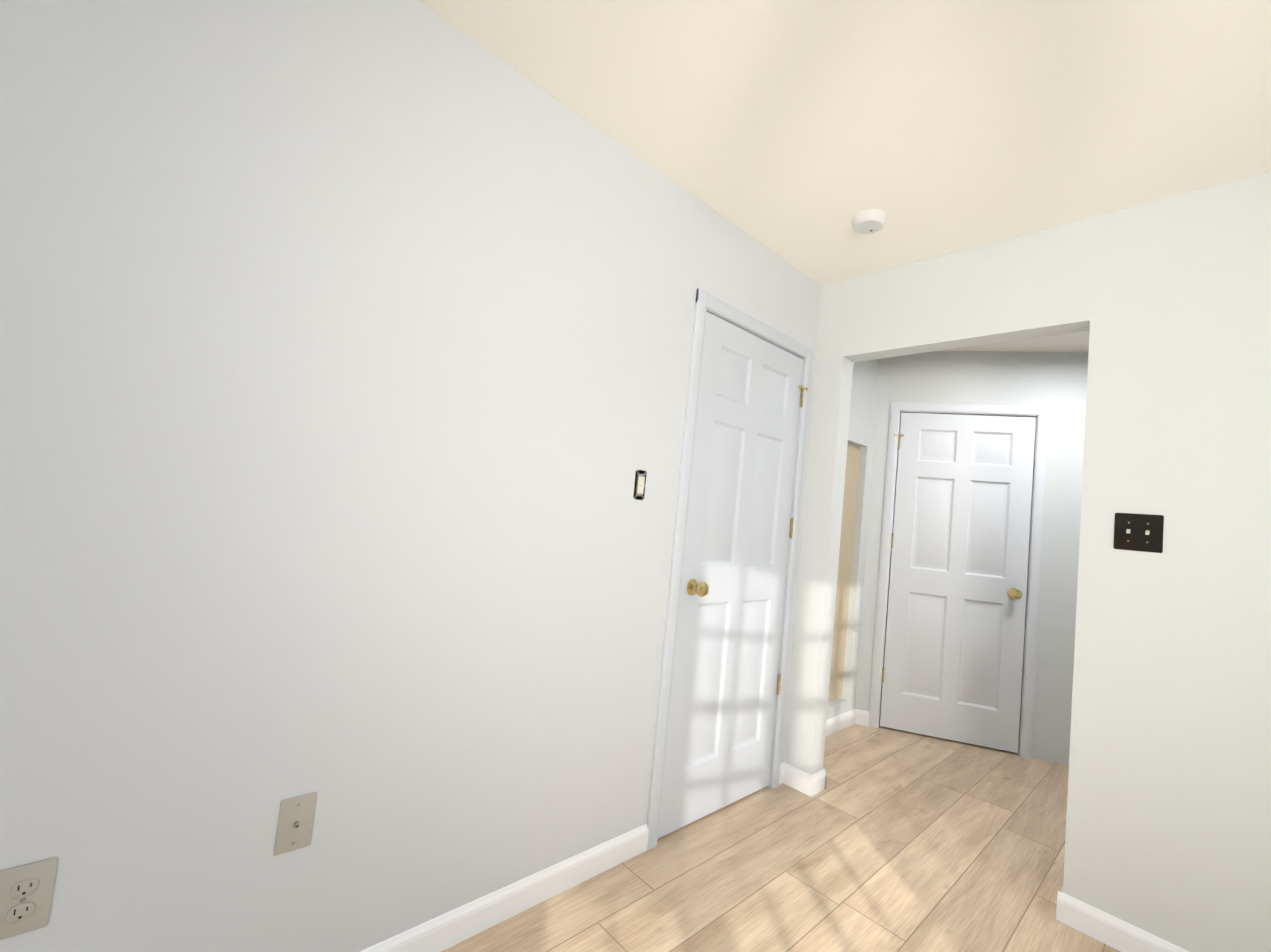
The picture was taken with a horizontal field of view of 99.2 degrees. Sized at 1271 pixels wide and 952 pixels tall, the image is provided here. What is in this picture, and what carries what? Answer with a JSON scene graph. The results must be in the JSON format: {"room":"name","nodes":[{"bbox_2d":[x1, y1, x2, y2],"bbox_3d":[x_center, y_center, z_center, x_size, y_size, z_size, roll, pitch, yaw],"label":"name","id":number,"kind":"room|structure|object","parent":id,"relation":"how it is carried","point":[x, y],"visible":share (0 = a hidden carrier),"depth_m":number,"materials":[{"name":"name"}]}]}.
{"room":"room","nodes":[
{"label":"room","id":0,"kind":"room"},
{"bbox_2d":[0,0,821,951],"bbox_3d":[-1.039,-0.038,1.018,5.007,2.440,0.110,9,-5,-42],"label":"wall","id":1,"kind":"structure","parent":0,"point":[344,358],"depth_m":1.24,"materials":[{"name":"white paint"}]},
{"bbox_2d":[0,856,57,939],"bbox_3d":[-1.062,0.735,0.939,0.072,0.118,0.009,9,-5,-42],"label":"outlet","id":2,"kind":"object","parent":1,"relation":"attached to","point":[26,892],"visible":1,"depth_m":0.94,"materials":[{"name":"beige plastic"}]},
{"bbox_2d":[273,792,316,855],"bbox_3d":[-0.760,0.781,1.213,0.072,0.118,0.016,9,-5,-42],"label":"outlet","id":3,"kind":"object","parent":1,"relation":"attached to","point":[295,822],"visible":1,"depth_m":1.21,"materials":[{"name":"beige plastic"}]},
{"bbox_2d":[360,824,648,951],"bbox_3d":[-1.408,1.085,0.626,3.978,0.088,0.013,9,-5,-42],"label":"baseboard","id":4,"kind":"structure","parent":1,"relation":"attached to","point":[445,931],"depth_m":1.59,"materials":[{"name":"white wood"}]},
{"bbox_2d":[633,470,646,499],"bbox_3d":[0.023,0.032,1.909,0.052,0.104,0.021,9,-5,-42],"label":"light switch","id":5,"kind":"object","parent":1,"relation":"attached to","point":[639,484],"visible":1,"depth_m":1.91,"materials":[{"name":"white plastic"}]},
{"bbox_2d":[647,288,813,849],"bbox_3d":[0.422,0.364,2.363,0.873,2.096,0.128,9,-5,-42],"label":"door frame","id":6,"kind":"structure","parent":1,"relation":"attached to","point":[709,303],"depth_m":2.09,"materials":[{"name":"white wood"}]},
{"bbox_2d":[658,311,807,837],"bbox_3d":[0.472,0.394,2.324,0.767,2.017,0.104,9,-5,-42],"label":"closet door","id":7,"kind":"structure","parent":1,"relation":"in","point":[726,681],"depth_m":2.29,"materials":[{"name":"white wood"}]},
{"bbox_2d":[442,724,1119,951],"bbox_3d":[0.634,1.376,0.528,7.110,0.100,3.810,9,-5,-42],"label":"floor","id":8,"kind":"structure","parent":0,"point":[887,839],"depth_m":1.95,"materials":[{"name":"laminate"}]},
{"bbox_2d":[418,0,1270,351],"bbox_3d":[0.884,-1.147,0.685,7.110,0.100,3.810,9,-5,-42],"label":"ceiling","id":9,"kind":"structure","parent":0,"point":[798,134],"depth_m":1.53,"materials":[{"name":"white paint"}]},
{"bbox_2d":[851,209,886,233],"bbox_3d":[0.909,-0.985,2.110,0.128,0.040,0.128,9,-5,-42],"label":"smoke detector","id":10,"kind":"object","parent":9,"relation":"attached to","point":[869,221],"visible":1,"depth_m":2.08,"materials":[{"name":"white plastic"}]},
{"bbox_2d":[827,351,1088,764],"bbox_3d":[2.215,0.394,2.778,1.993,2.440,2.600,9,-5,-42],"label":"wall","id":11,"kind":"structure","parent":0,"point":[1056,382],"depth_m":3.40,"materials":[{"name":"white paint"}]},
{"bbox_2d":[826,709,863,735],"bbox_3d":[1.061,1.487,3.147,1.057,0.088,0.020,9,-5,-42],"label":"baseboard","id":12,"kind":"structure","parent":11,"relation":"attached to","point":[855,716],"depth_m":3.37,"materials":[{"name":"white wood"}]},
{"bbox_2d":[879,412,1035,752],"bbox_3d":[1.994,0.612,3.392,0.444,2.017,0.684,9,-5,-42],"label":"hall door","id":13,"kind":"structure","parent":11,"relation":"in","point":[952,667],"depth_m":3.38,"materials":[{"name":"white painted wood"},{"name":"polished brass"}]},
{"bbox_2d":[869,402,1049,757],"bbox_3d":[2.023,0.589,3.428,0.888,2.096,0.128,5,-4,17],"label":"door frame","id":14,"kind":"structure","parent":11,"relation":"attached to","point":[1041,414],"depth_m":3.33,"materials":[{"name":"white wood"}]},
{"bbox_2d":[784,172,1270,951],"bbox_3d":[1.946,0.289,1.528,0.110,2.440,3.550,9,-5,-42],"label":"wall","id":15,"kind":"structure","parent":0,"point":[1166,302],"depth_m":1.75,"materials":[{"name":"white paint"}]},
{"bbox_2d":[779,763,826,793],"bbox_3d":[0.783,1.429,2.662,0.040,0.088,0.313,9,-5,-42],"label":"baseboard","id":16,"kind":"structure","parent":15,"relation":"attached to","point":[815,783],"depth_m":2.53,"materials":[{"name":"white wood"}]},
{"bbox_2d":[1056,888,1188,951],"bbox_3d":[2.153,1.462,1.014,0.013,0.088,2.183,9,-5,-42],"label":"baseboard","id":17,"kind":"structure","parent":15,"relation":"attached to","point":[1118,934],"depth_m":1.72,"materials":[{"name":"white wood"}]},
{"bbox_2d":[1114,513,1163,552],"bbox_3d":[1.646,0.184,1.773,0.021,0.122,0.118,9,-5,-42],"label":"double light switch","id":18,"kind":"object","parent":15,"relation":"attached to","point":[1139,532],"visible":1,"depth_m":1.77,"materials":[{"name":"black plastic"}]}
]}

